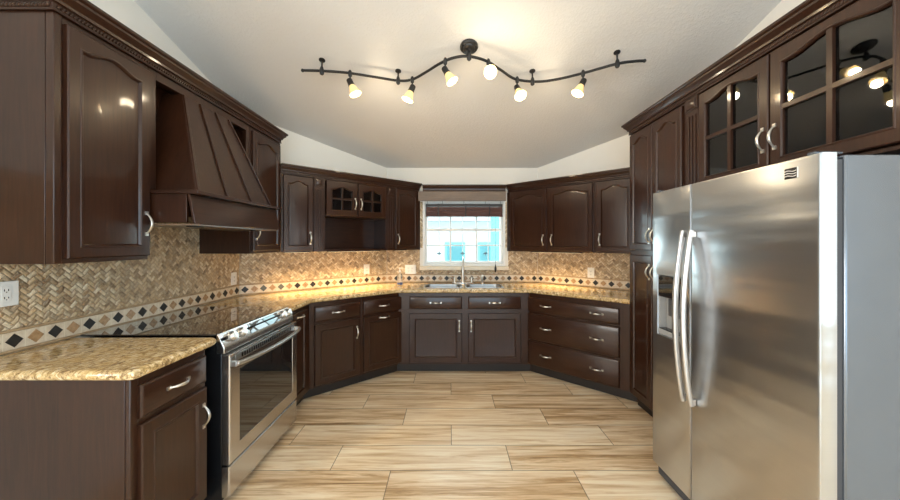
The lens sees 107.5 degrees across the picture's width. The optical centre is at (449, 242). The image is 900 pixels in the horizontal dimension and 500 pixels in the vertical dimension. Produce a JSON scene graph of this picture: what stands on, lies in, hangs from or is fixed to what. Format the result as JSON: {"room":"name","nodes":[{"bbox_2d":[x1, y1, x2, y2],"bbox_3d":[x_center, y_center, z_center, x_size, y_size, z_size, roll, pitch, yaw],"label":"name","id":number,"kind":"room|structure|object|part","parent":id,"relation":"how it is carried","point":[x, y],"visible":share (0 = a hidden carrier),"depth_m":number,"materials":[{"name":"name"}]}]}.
{"room":"kitchen","nodes":[
{"label":"kitchen","id":0,"kind":"room"},
{"bbox_2d":[2,0,237,355],"bbox_3d":[-2.070,-0.328,1.735,0.140,3.496,2.870,0,0,0],"label":"wall","id":1,"kind":"structure","parent":0,"point":[129,13],"depth_m":2.14,"materials":[{"name":"white paint"}]},
{"bbox_2d":[0,11,153,263],"bbox_3d":[-1.760,-0.421,1.527,0.460,1.012,0.416,0,0,0],"label":"upper cabinet","id":2,"kind":"object","parent":1,"relation":"attached to","point":[75,107],"visible":1,"depth_m":1.36,"materials":[{"name":"brown wood"}]},
{"bbox_3d":[-1.804,-0.421,1.321,0.371,1.012,0.006,0,0,0],"label":"panel","id":3,"kind":"part","parent":2,"relation":"part of","materials":[{"name":"brown wood"}]},
{"bbox_3d":[-1.576,-0.417,1.542,0.023,0.965,0.374,0,0,0],"label":"door","id":4,"kind":"part","parent":2,"relation":"part of","materials":[{"name":"brown wood"}]},
{"bbox_2d":[0,0,287,143],"bbox_3d":[-1.765,-0.977,2.195,0.468,0.098,1.859,0,0,0],"label":"crown molding","id":5,"kind":"structure","parent":2,"relation":"on","point":[84,14],"depth_m":1.67,"materials":[{"name":"brown wood"}]},
{"bbox_3d":[-1.550,-0.100,1.703,0.040,0.126,0.015,0,0,0],"label":"handle","id":6,"kind":"part","parent":2,"relation":"part of","materials":[{"name":"silver metal"}]},
{"bbox_2d":[148,68,281,230],"bbox_3d":[-1.657,-0.506,2.173,0.662,0.837,0.884,0,0,0],"label":"range hood","id":7,"kind":"object","parent":1,"relation":"attached to","point":[201,169],"visible":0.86,"depth_m":1.93,"materials":[{"name":"brown wood"}]},
{"bbox_3d":[-1.363,-0.180,2.169,0.043,0.156,0.860,0,0,0],"label":"panel","id":8,"kind":"part","parent":7,"relation":"part of","materials":[{"name":"brown wood"}]},
{"bbox_2d":[199,126,280,253],"bbox_3d":[-1.760,-0.421,2.853,0.459,1.012,0.471,0,0,0],"label":"upper cabinet","id":9,"kind":"object","parent":1,"relation":"attached to","point":[264,152],"visible":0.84,"depth_m":2.73,"materials":[{"name":"brown wood"}]},
{"bbox_3d":[-1.576,-0.417,2.848,0.023,0.965,0.420,0,0,0],"label":"door","id":10,"kind":"part","parent":9,"relation":"part of","materials":[{"name":"brown wood"}]},
{"bbox_2d":[239,126,386,295],"bbox_3d":[-1.446,0.065,3.706,1.657,2.711,0.140,0,0,-41],"label":"wall","id":11,"kind":"structure","parent":0,"point":[296,149],"depth_m":3.63,"materials":[{"name":"white paint"}]},
{"bbox_2d":[280,174,312,251],"bbox_3d":[-1.550,-0.284,3.280,0.292,0.738,0.342,0,0,-41],"label":"upper cabinet","id":12,"kind":"object","parent":11,"relation":"attached to","point":[296,191],"visible":0.98,"depth_m":3.17,"materials":[{"name":"brown wood"}]},
{"bbox_2d":[313,177,394,251],"bbox_3d":[-1.086,-0.284,3.687,0.940,0.738,0.342,0,0,-41],"label":"upper cabinet","id":13,"kind":"object","parent":11,"relation":"attached to","point":[347,216],"visible":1,"depth_m":3.74,"materials":[{"name":"brown wood"}]},
{"bbox_3d":[-1.135,-0.466,3.478,0.338,0.358,0.023,0,0,-41],"label":"glass door","id":14,"kind":"part","parent":13,"relation":"part of","materials":[{"name":"brown wood"}]},
{"bbox_2d":[281,163,421,190],"bbox_3d":[-0.968,-0.698,3.632,1.648,0.088,0.088,0,0,-41],"label":"crown molding","id":15,"kind":"structure","parent":13,"relation":"on","point":[290,169],"depth_m":3.49,"materials":[{"name":"brown wood"}]},
{"bbox_2d":[327,250,379,251],"bbox_3d":[-1.046,0.090,3.631,0.600,0.009,0.040,0,0,-41],"label":"light","id":16,"kind":"object","parent":13,"relation":"attached to","point":[376,250],"visible":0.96,"depth_m":3.55,"materials":[{"name":"white plastic"}]},
{"bbox_3d":[-0.873,-0.466,3.708,0.340,0.358,0.023,0,0,-41],"label":"glass door","id":17,"kind":"part","parent":13,"relation":"part of","materials":[{"name":"brown wood"}]},
{"bbox_2d":[223,371,682,499],"bbox_3d":[0.100,1.460,0.800,6.600,0.080,8.800,0,0,0],"label":"floor","id":18,"kind":"structure","parent":0,"point":[398,435],"depth_m":2.31,"materials":[{"name":"brown wood"}]},
{"bbox_2d":[0,349,210,499],"bbox_3d":[-1.601,0.981,1.504,0.788,0.879,0.402,0,0,0],"label":"base cabinet","id":19,"kind":"object","parent":18,"relation":"on","point":[144,437],"visible":0.91,"depth_m":1.30,"materials":[{"name":"brown wood"}]},
{"bbox_3d":[-1.641,0.981,1.306,0.709,0.879,0.006,0,0,0],"label":"panel","id":20,"kind":"part","parent":19,"relation":"part of","materials":[{"name":"brown wood"}]},
{"bbox_2d":[0,338,215,379],"bbox_3d":[-1.609,0.520,1.522,0.753,0.040,0.480,0,0,0],"label":"countertop","id":21,"kind":"structure","parent":19,"relation":"on","point":[73,358],"depth_m":1.45,"materials":[{"name":"beige stone"}]},
{"bbox_3d":[-1.254,0.642,1.514,0.020,0.135,0.359,0,0,0],"label":"drawer","id":22,"kind":"part","parent":19,"relation":"part of","materials":[{"name":"brown wood"}]},
{"bbox_3d":[-1.253,1.020,1.514,0.023,0.565,0.359,0,0,0],"label":"door","id":23,"kind":"part","parent":19,"relation":"part of","materials":[{"name":"brown wood"}]},
{"bbox_3d":[-1.227,0.642,1.514,0.040,0.015,0.126,0,0,0],"label":"handle","id":24,"kind":"part","parent":19,"relation":"part of","materials":[{"name":"silver metal"}]},
{"bbox_3d":[-1.227,0.872,1.665,0.040,0.126,0.015,0,0,0],"label":"handle","id":25,"kind":"part","parent":19,"relation":"part of","materials":[{"name":"silver metal"}]},
{"bbox_2d":[80,306,300,499],"bbox_3d":[-1.540,0.955,2.161,0.884,0.930,0.786,0,0,0],"label":"range","id":26,"kind":"object","parent":18,"relation":"on","point":[251,382],"visible":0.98,"depth_m":1.97,"materials":[{"name":"silver metal"}]},
{"bbox_2d":[80,306,286,335],"bbox_3d":[-1.620,0.495,2.161,0.724,0.008,0.786,0,0,0],"label":"cooktop","id":27,"kind":"object","parent":26,"relation":"in","point":[196,320],"depth_m":2.04,"materials":[{"name":"black glass"}]},
{"bbox_3d":[-1.234,0.544,2.161,0.044,0.108,0.778,0,0,0],"label":"control panel","id":28,"kind":"part","parent":26,"relation":"part of","materials":[{"name":"silver metal"}]},
{"bbox_3d":[-1.205,1.286,2.161,0.040,0.163,0.778,0,0,0],"label":"storage drawer","id":29,"kind":"part","parent":26,"relation":"part of","materials":[{"name":"silver metal"}]},
{"bbox_3d":[-1.204,0.900,2.161,0.042,0.590,0.778,0,0,0],"label":"oven door","id":30,"kind":"part","parent":26,"relation":"part of","materials":[{"name":"silver metal"}]},
{"bbox_3d":[-1.140,0.655,2.161,0.085,0.026,0.762,0,0,0],"label":"door handle","id":31,"kind":"part","parent":26,"relation":"part of","materials":[{"name":"metal"}]},
{"bbox_2d":[292,304,308,405],"bbox_3d":[-1.603,0.981,2.840,0.792,0.879,0.556,0,0,0],"label":"base cabinet","id":32,"kind":"object","parent":18,"relation":"on","point":[301,315],"visible":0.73,"depth_m":2.81,"materials":[{"name":"brown wood"}]},
{"bbox_2d":[303,297,360,398],"bbox_3d":[-1.420,0.981,3.195,0.936,0.879,0.658,0,0,-41],"label":"base cabinet","id":33,"kind":"object","parent":18,"relation":"on","point":[335,325],"visible":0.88,"depth_m":3.11,"materials":[{"name":"brown wood"}]},
{"bbox_3d":[-1.062,0.651,3.133,0.438,0.138,0.020,0,0,-41],"label":"drawer","id":34,"kind":"part","parent":33,"relation":"part of","materials":[{"name":"brown wood"}]},
{"bbox_3d":[-1.062,1.022,3.132,0.438,0.553,0.023,0,0,-41],"label":"door","id":35,"kind":"part","parent":33,"relation":"part of","materials":[{"name":"brown wood"}]},
{"bbox_2d":[358,293,401,382],"bbox_3d":[-0.826,0.981,3.717,0.644,0.879,0.658,0,0,-41],"label":"base cabinet","id":36,"kind":"object","parent":18,"relation":"on","point":[381,317],"visible":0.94,"depth_m":3.44,"materials":[{"name":"brown wood"}]},
{"bbox_3d":[-0.693,0.651,3.458,0.462,0.138,0.020,0,0,-41],"label":"drawer","id":37,"kind":"part","parent":36,"relation":"part of","materials":[{"name":"brown wood"}]},
{"bbox_3d":[-0.692,1.022,3.457,0.462,0.553,0.023,0,0,-41],"label":"door","id":38,"kind":"part","parent":36,"relation":"part of","materials":[{"name":"brown wood"}]},
{"bbox_2d":[397,293,529,370],"bbox_3d":[0.155,0.981,3.854,1.904,0.879,0.644,0,0,0],"label":"base cabinet","id":39,"kind":"object","parent":18,"relation":"on","point":[441,331],"visible":0.94,"depth_m":3.58,"materials":[{"name":"brown wood"}]},
{"bbox_2d":[203,283,629,310],"bbox_3d":[0.052,0.520,3.370,4.065,0.040,1.590,0,0,0],"label":"countertop","id":40,"kind":"structure","parent":39,"relation":"on","point":[294,300],"depth_m":3.40,"materials":[{"name":"beige stone"}]},
{"bbox_2d":[397,267,402,284],"bbox_3d":[-0.596,0.397,3.945,0.074,0.206,0.065,0,0,0],"label":"soap bottle","id":41,"kind":"object","parent":40,"relation":"on","point":[399,276],"visible":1,"depth_m":3.92,"materials":[{"name":"clear plastic"}]},
{"bbox_2d":[449,257,476,283],"bbox_3d":[0.160,0.334,4.018,0.354,0.332,0.190,0,0,0],"label":"kitchen faucet","id":42,"kind":"object","parent":40,"relation":"on","point":[462,267],"visible":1,"depth_m":4.07,"materials":[{"name":"silver metal"}]},
{"bbox_3d":[0.160,0.328,4.017,0.052,0.320,0.188,0,0,0],"label":"spout","id":43,"kind":"part","parent":42,"relation":"part of","materials":[{"name":"silver metal"}]},
{"bbox_2d":[424,284,503,287],"bbox_3d":[0.155,0.592,3.845,0.904,0.190,0.344,0,0,0],"label":"sink","id":44,"kind":"object","parent":40,"relation":"in","point":[426,285],"visible":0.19,"depth_m":4.00,"materials":[{"name":"metal"}]},
{"bbox_3d":[-0.083,0.592,3.845,0.429,0.190,0.344,0,0,0],"label":"bowl","id":45,"kind":"part","parent":44,"relation":"part of","materials":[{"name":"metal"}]},
{"bbox_3d":[0.393,0.592,3.845,0.429,0.190,0.344,0,0,0],"label":"bowl","id":46,"kind":"part","parent":44,"relation":"part of","materials":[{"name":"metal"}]},
{"bbox_3d":[-0.154,1.030,3.578,0.569,0.535,0.023,0,0,0],"label":"door","id":47,"kind":"part","parent":39,"relation":"part of","materials":[{"name":"brown wood"}]},
{"bbox_3d":[-0.154,0.647,3.579,0.569,0.132,0.020,0,0,0],"label":"false drawer","id":48,"kind":"part","parent":39,"relation":"part of","materials":[{"name":"brown wood"}]},
{"bbox_3d":[0.483,0.647,3.579,0.569,0.132,0.020,0,0,0],"label":"false drawer","id":49,"kind":"part","parent":39,"relation":"part of","materials":[{"name":"brown wood"}]},
{"bbox_3d":[0.483,1.030,3.578,0.569,0.535,0.023,0,0,0],"label":"door","id":50,"kind":"part","parent":39,"relation":"part of","materials":[{"name":"brown wood"}]},
{"bbox_2d":[528,293,637,401],"bbox_3d":[1.473,0.981,3.398,1.585,0.879,0.659,0,0,43],"label":"base cabinet","id":51,"kind":"object","parent":18,"relation":"on","point":[582,342],"visible":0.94,"depth_m":3.19,"materials":[{"name":"brown wood"}]},
{"bbox_3d":[1.188,1.182,3.277,0.915,0.252,0.020,0,0,42],"label":"drawer","id":52,"kind":"part","parent":51,"relation":"part of","materials":[{"name":"brown wood"}]},
{"bbox_3d":[1.188,0.897,3.277,0.915,0.275,0.020,0,0,42],"label":"drawer","id":53,"kind":"part","parent":51,"relation":"part of","materials":[{"name":"brown wood"}]},
{"bbox_3d":[1.188,0.661,3.277,0.915,0.147,0.020,0,0,42],"label":"drawer","id":54,"kind":"part","parent":51,"relation":"part of","materials":[{"name":"brown wood"}]},
{"bbox_2d":[630,104,685,416],"bbox_3d":[1.816,0.236,2.562,0.566,2.367,0.681,0,0,0],"label":"pantry cabinet","id":55,"kind":"object","parent":18,"relation":"on","point":[657,150],"visible":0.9,"depth_m":2.65,"materials":[{"name":"brown wood"}]},
{"bbox_3d":[1.578,0.703,2.729,0.023,1.205,0.315,0,0,0],"label":"door","id":56,"kind":"part","parent":55,"relation":"part of","materials":[{"name":"brown wood"}]},
{"bbox_3d":[1.578,-0.437,2.729,0.023,0.990,0.315,0,0,0],"label":"door","id":57,"kind":"part","parent":55,"relation":"part of","materials":[{"name":"brown wood"}]},
{"bbox_3d":[1.578,0.703,2.404,0.023,1.205,0.322,0,0,0],"label":"door","id":58,"kind":"part","parent":55,"relation":"part of","materials":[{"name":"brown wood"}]},
{"bbox_3d":[1.578,-0.437,2.404,0.023,0.990,0.322,0,0,0],"label":"door","id":59,"kind":"part","parent":55,"relation":"part of","materials":[{"name":"brown wood"}]},
{"bbox_2d":[621,0,856,134],"bbox_3d":[1.816,-0.998,1.994,0.565,0.098,1.922,0,0,0],"label":"crown molding","id":60,"kind":"structure","parent":55,"relation":"on","point":[809,13],"depth_m":1.73,"materials":[{"name":"brown wood"}]},
{"bbox_2d":[653,151,899,499],"bbox_3d":[1.589,0.553,1.552,0.862,1.733,0.911,0,0,0],"label":"refrigerator","id":61,"kind":"object","parent":18,"relation":"on","point":[776,287],"visible":1,"depth_m":1.22,"materials":[{"name":"silver metal"}]},
{"bbox_3d":[1.256,0.251,1.851,0.048,0.122,0.200,0,0,0],"label":"dispenser panel","id":62,"kind":"part","parent":61,"relation":"part of","materials":[{"name":"black glass"}]},
{"bbox_3d":[1.258,0.509,1.849,0.057,1.622,0.317,0,0,0],"label":"freezer door","id":63,"kind":"part","parent":61,"relation":"part of","materials":[{"name":"silver metal"}]},
{"bbox_3d":[1.194,0.378,1.718,0.072,0.890,0.025,0,0,0],"label":"bow handle","id":64,"kind":"part","parent":61,"relation":"part of","materials":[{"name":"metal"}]},
{"bbox_3d":[1.194,0.378,1.659,0.072,0.890,0.025,0,0,0],"label":"bow handle","id":65,"kind":"part","parent":61,"relation":"part of","materials":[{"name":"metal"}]},
{"bbox_3d":[1.258,0.509,1.391,0.057,1.622,0.589,0,0,0],"label":"fridge door","id":66,"kind":"part","parent":61,"relation":"part of","materials":[{"name":"silver metal"}]},
{"bbox_2d":[134,0,781,167],"bbox_3d":[0.100,-1.610,0.450,6.600,1.500,8.100,0,0,0],"label":"ceiling","id":67,"kind":"structure","parent":0,"point":[256,52],"depth_m":2.54,"materials":[{"name":"white paint"}]},
{"bbox_2d":[301,39,645,102],"bbox_3d":[0.154,-1.290,2.505,2.594,0.341,0.330,0,0,0],"label":"track light","id":68,"kind":"object","parent":67,"relation":"attached to","point":[468,47],"visible":1,"depth_m":2.53,"materials":[{"name":"black metal"}]},
{"bbox_3d":[-0.985,-1.354,2.541,0.048,0.125,0.048,0,0,0],"label":"ceiling post","id":69,"kind":"part","parent":68,"relation":"part of","materials":[{"name":"black metal"}]},
{"bbox_2d":[346,78,354,85],"bbox_3d":[-0.771,-1.244,2.560,0.063,0.068,0.049,0,0,0],"label":"socket","id":70,"kind":"object","parent":68,"relation":"attached to","point":[350,82],"depth_m":2.54,"materials":[{"name":"black metal"}]},
{"bbox_3d":[-0.736,-1.182,2.560,0.092,0.094,0.093,0,0,0],"label":"lamp shade","id":71,"kind":"part","parent":68,"relation":"part of","materials":[{"name":"white glass"}]},
{"bbox_3d":[-0.415,-1.328,2.645,0.048,0.118,0.048,0,0,0],"label":"ceiling post","id":72,"kind":"part","parent":68,"relation":"part of","materials":[{"name":"black metal"}]},
{"bbox_3d":[-0.337,-1.165,2.620,0.091,0.092,0.094,0,0,0],"label":"lamp shade","id":73,"kind":"part","parent":68,"relation":"part of","materials":[{"name":"white glass"}]},
{"bbox_2d":[408,84,415,92],"bbox_3d":[-0.304,-1.228,2.624,0.062,0.067,0.050,0,0,0],"label":"socket","id":74,"kind":"object","parent":68,"relation":"attached to","point":[412,87],"depth_m":2.60,"materials":[{"name":"black metal"}]},
{"bbox_2d":[442,66,449,74],"bbox_3d":[-0.030,-1.274,2.440,0.065,0.068,0.051,0,0,0],"label":"socket","id":75,"kind":"object","parent":68,"relation":"attached to","point":[445,70],"depth_m":2.42,"materials":[{"name":"black metal"}]},
{"bbox_3d":[0.015,-1.214,2.433,0.090,0.096,0.089,0,0,-33],"label":"lamp shade","id":76,"kind":"part","parent":68,"relation":"part of","materials":[{"name":"white glass"}]},
{"bbox_3d":[0.139,-1.387,2.405,0.036,0.114,0.036,0,0,0],"label":"ceiling post","id":77,"kind":"part","parent":68,"relation":"part of","materials":[{"name":"black metal"}]},
{"bbox_3d":[0.154,-1.326,2.522,2.594,0.090,0.258,0,0,0],"label":"rail","id":78,"kind":"part","parent":68,"relation":"part of","materials":[{"name":"black metal"}]},
{"bbox_3d":[0.288,-1.242,2.398,0.048,0.058,0.066,0,0,0],"label":"bulb","id":79,"kind":"part","parent":68,"relation":"part of","materials":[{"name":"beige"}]},
{"bbox_3d":[0.289,-1.232,2.388,0.094,0.096,0.097,0,0,0],"label":"lamp shade","id":80,"kind":"part","parent":68,"relation":"part of","materials":[{"name":"white glass"}]},
{"bbox_3d":[0.547,-1.180,2.592,0.049,0.065,0.058,0,0,0],"label":"bulb","id":81,"kind":"part","parent":68,"relation":"part of","materials":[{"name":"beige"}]},
{"bbox_3d":[0.550,-1.171,2.582,0.093,0.098,0.096,0,0,0],"label":"lamp shade","id":82,"kind":"part","parent":68,"relation":"part of","materials":[{"name":"white glass"}]},
{"bbox_3d":[0.660,-1.325,2.646,0.048,0.125,0.048,0,0,0],"label":"ceiling post","id":83,"kind":"part","parent":68,"relation":"part of","materials":[{"name":"black metal"}]},
{"bbox_3d":[0.984,-1.180,2.550,0.089,0.095,0.088,0,0,41],"label":"lamp shade","id":84,"kind":"part","parent":68,"relation":"part of","materials":[{"name":"white glass"}]},
{"bbox_2d":[578,78,586,85],"bbox_3d":[1.026,-1.242,2.553,0.064,0.068,0.050,0,0,0],"label":"socket","id":85,"kind":"object","parent":68,"relation":"attached to","point":[583,81],"depth_m":2.53,"materials":[{"name":"black metal"}]},
{"bbox_3d":[1.250,-1.373,2.471,0.048,0.127,0.048,0,0,0],"label":"ceiling post","id":86,"kind":"part","parent":68,"relation":"part of","materials":[{"name":"black metal"}]},
{"bbox_2d":[387,168,537,282],"bbox_3d":[0.175,0.210,4.250,2.250,2.420,0.140,0,0,0],"label":"wall","id":87,"kind":"structure","parent":0,"point":[426,176],"depth_m":4.18,"materials":[{"name":"white paint"}]},
{"bbox_2d":[0,202,629,355],"bbox_3d":[-0.617,-0.011,2.868,4.947,1.019,2.375,0,0,-34],"label":"tile backsplash","id":88,"kind":"structure","parent":87,"relation":"attached to","point":[58,302],"depth_m":2.49,"materials":[{"name":"tile"}]},
{"bbox_2d":[0,280,18,306],"bbox_3d":[-1.986,0.228,1.452,0.008,0.112,0.135,0,0,0],"label":"wall outlet","id":89,"kind":"object","parent":88,"relation":"attached to","point":[9,290],"visible":1,"depth_m":1.49,"materials":[{"name":"white plastic"}]},
{"bbox_2d":[1,286,10,301],"bbox_3d":[-1.983,0.228,1.475,0.002,0.068,0.033,0,0,0],"label":"receptacle","id":90,"kind":"object","parent":89,"relation":"attached to","point":[5,290],"depth_m":1.47,"materials":[{"name":"white plastic"}]},
{"bbox_2d":[231,272,236,284],"bbox_3d":[-1.986,0.328,3.035,0.008,0.115,0.075,0,0,0],"label":"wall outlet","id":91,"kind":"object","parent":88,"relation":"attached to","point":[234,274],"visible":1,"depth_m":3.04,"materials":[{"name":"white plastic"}]},
{"bbox_2d":[364,264,369,273],"bbox_3d":[-1.005,0.315,3.982,0.075,0.115,0.008,0,0,-41],"label":"wall outlet","id":92,"kind":"object","parent":88,"relation":"attached to","point":[366,266],"visible":1,"depth_m":3.98,"materials":[{"name":"white plastic"}]},
{"bbox_2d":[405,265,415,273],"bbox_3d":[-0.500,0.333,4.166,0.135,0.115,0.008,0,0,0],"label":"wall outlet","id":93,"kind":"object","parent":88,"relation":"attached to","point":[409,269],"visible":1,"depth_m":4.17,"materials":[{"name":"white plastic"}]},
{"bbox_2d":[587,267,593,277],"bbox_3d":[1.589,0.335,3.723,0.075,0.115,0.008,0,0,43],"label":"wall outlet","id":94,"kind":"object","parent":88,"relation":"attached to","point":[590,271],"visible":1,"depth_m":3.72,"materials":[{"name":"white plastic"}]},
{"bbox_2d":[394,188,419,249],"bbox_3d":[-0.590,-0.284,4.123,0.377,0.738,0.341,0,0,-41],"label":"upper cabinet","id":95,"kind":"object","parent":87,"relation":"attached to","point":[406,203],"visible":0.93,"depth_m":4.01,"materials":[{"name":"brown wood"}]},
{"bbox_2d":[418,185,505,200],"bbox_3d":[0.150,-0.618,4.068,1.085,0.195,0.068,0,0,0],"label":"window valance","id":96,"kind":"object","parent":95,"relation":"attached to","point":[430,192],"visible":1,"depth_m":4.08,"materials":[{"name":"brown wood"}]},
{"bbox_3d":[0.174,-0.678,4.068,1.024,0.074,0.068,0,0,0],"label":"crown","id":97,"kind":"part","parent":96,"relation":"part of","materials":[{"name":"brown wood"}]},
{"bbox_2d":[420,201,508,269],"bbox_3d":[0.177,-0.100,4.197,1.115,0.880,0.165,0,0,0],"label":"window","id":98,"kind":"structure","parent":87,"relation":"in","point":[427,265],"depth_m":4.21,"materials":[{"name":"white plastic"}]},
{"bbox_2d":[426,201,502,216],"bbox_3d":[0.177,-0.432,4.150,0.965,0.205,0.050,0,0,0],"label":"bamboo shade","id":99,"kind":"object","parent":98,"relation":"attached to","point":[432,210],"visible":0.98,"depth_m":4.14,"materials":[{"name":"brown wood"}]},
{"bbox_3d":[0.177,-0.472,4.157,0.965,0.035,0.035,0,0,0],"label":"head rail","id":100,"kind":"part","parent":99,"relation":"part of","materials":[{"name":"brown wood"}]},
{"bbox_2d":[494,217,496,271],"bbox_3d":[0.565,0.015,4.100,0.028,0.689,0.028,0,0,0],"label":"pull cord","id":101,"kind":"object","parent":99,"relation":"hanging from","point":[495,268],"visible":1,"depth_m":4.10,"materials":[{"name":"white fabric"}]},
{"bbox_3d":[0.566,-0.030,4.100,0.006,0.597,0.003,0,0,0],"label":"cord","id":102,"kind":"part","parent":101,"relation":"part of","materials":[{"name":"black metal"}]},
{"bbox_3d":[0.177,0.315,4.173,1.115,0.050,0.115,0,0,0],"label":"sill","id":103,"kind":"part","parent":98,"relation":"part of","materials":[{"name":"beige stone"}]},
{"bbox_2d":[538,134,630,290],"bbox_3d":[1.652,0.085,3.778,1.403,2.670,0.140,0,0,42],"label":"wall","id":104,"kind":"structure","parent":0,"point":[613,154],"depth_m":3.71,"materials":[{"name":"white paint"}]},
{"bbox_2d":[507,182,594,252],"bbox_3d":[1.182,-0.267,3.876,1.073,0.737,0.344,0,0,43],"label":"upper cabinet","id":105,"kind":"object","parent":104,"relation":"attached to","point":[559,218],"visible":0.97,"depth_m":3.71,"materials":[{"name":"brown wood"}]},
{"bbox_3d":[0.925,-0.269,3.940,0.478,0.717,0.023,0,0,43],"label":"door","id":106,"kind":"part","parent":105,"relation":"part of","materials":[{"name":"brown wood"}]},
{"bbox_2d":[540,252,577,252],"bbox_3d":[1.199,0.107,3.759,0.600,0.009,0.040,0,0,43],"label":"light","id":107,"kind":"object","parent":105,"relation":"attached to","point":[540,252],"visible":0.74,"depth_m":3.71,"materials":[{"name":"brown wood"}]},
{"bbox_2d":[506,167,629,191],"bbox_3d":[1.227,-0.681,3.679,1.461,0.090,0.102,0,0,43],"label":"crown molding","id":108,"kind":"structure","parent":105,"relation":"on","point":[621,173],"depth_m":3.56,"materials":[{"name":"brown wood"}]},
{"bbox_3d":[1.305,-0.269,3.592,0.482,0.717,0.023,0,0,43],"label":"door","id":109,"kind":"part","parent":105,"relation":"part of","materials":[{"name":"brown wood"}]},
{"bbox_2d":[595,178,630,253],"bbox_3d":[1.712,-0.267,3.385,0.368,0.737,0.336,0,0,43],"label":"upper cabinet","id":110,"kind":"object","parent":104,"relation":"attached to","point":[612,197],"visible":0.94,"depth_m":3.30,"materials":[{"name":"brown wood"}]},
{"bbox_2d":[733,0,804,49],"bbox_3d":[2.170,-0.328,1.811,0.140,3.496,3.023,0,0,0],"label":"wall","id":111,"kind":"structure","parent":0,"point":[784,6],"depth_m":2.13,"materials":[{"name":"white paint"}]},
{"bbox_2d":[685,0,899,184],"bbox_3d":[1.816,-0.639,1.652,0.566,0.615,1.134,0,0,0],"label":"upper cabinet","id":112,"kind":"object","parent":111,"relation":"attached to","point":[835,85],"visible":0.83,"depth_m":1.45,"materials":[{"name":"brown wood"}]},
{"bbox_3d":[1.587,-0.648,1.859,0.003,0.493,0.359,0,0,0],"label":"glass pane","id":113,"kind":"part","parent":112,"relation":"part of","materials":[{"name":"black glass"}]},
{"bbox_3d":[1.578,-0.644,1.859,0.023,0.581,0.455,0,0,0],"label":"glass door","id":114,"kind":"part","parent":112,"relation":"part of","materials":[{"name":"brown wood"}]},
{"bbox_3d":[1.552,-0.514,1.656,0.040,0.126,0.015,0,0,0],"label":"handle","id":115,"kind":"part","parent":112,"relation":"part of","materials":[{"name":"silver metal"}]},
{"bbox_3d":[1.552,-0.514,1.595,0.040,0.126,0.015,0,0,0],"label":"handle","id":116,"kind":"part","parent":112,"relation":"part of","materials":[{"name":"silver metal"}]},
{"bbox_3d":[1.578,-0.644,1.367,0.023,0.581,0.510,0,0,0],"label":"glass door","id":117,"kind":"part","parent":112,"relation":"part of","materials":[{"name":"brown wood"}]},
{"bbox_3d":[1.587,-0.651,1.367,0.003,0.488,0.404,0,0,0],"label":"glass pane","id":118,"kind":"part","parent":112,"relation":"part of","materials":[{"name":"black glass"}]},
{"label":"outside","id":119,"kind":"structure","parent":0,"visible":0},
{"bbox_3d":[1.000,1.770,14.300,26.000,0.100,19.400,0,0,0],"label":"ground","id":120,"kind":"structure","parent":119,"visible":0},
{"bbox_2d":[428,217,499,260],"bbox_3d":[0.500,-0.230,15.000,15.800,3.900,5.200,0,0,0],"label":"house","id":121,"kind":"structure","parent":120,"relation":"on","point":[433,222],"depth_m":13.00,"materials":[{"name":"white"}]},
{"bbox_2d":[491,217,498,260],"bbox_3d":[0.855,0.120,6.275,0.150,3.200,0.150,0,0,0],"label":"patio post","id":122,"kind":"object","parent":120,"relation":"on","point":[492,218],"visible":0.1,"depth_m":6.20,"materials":[{"name":"teal paint"}]}
]}

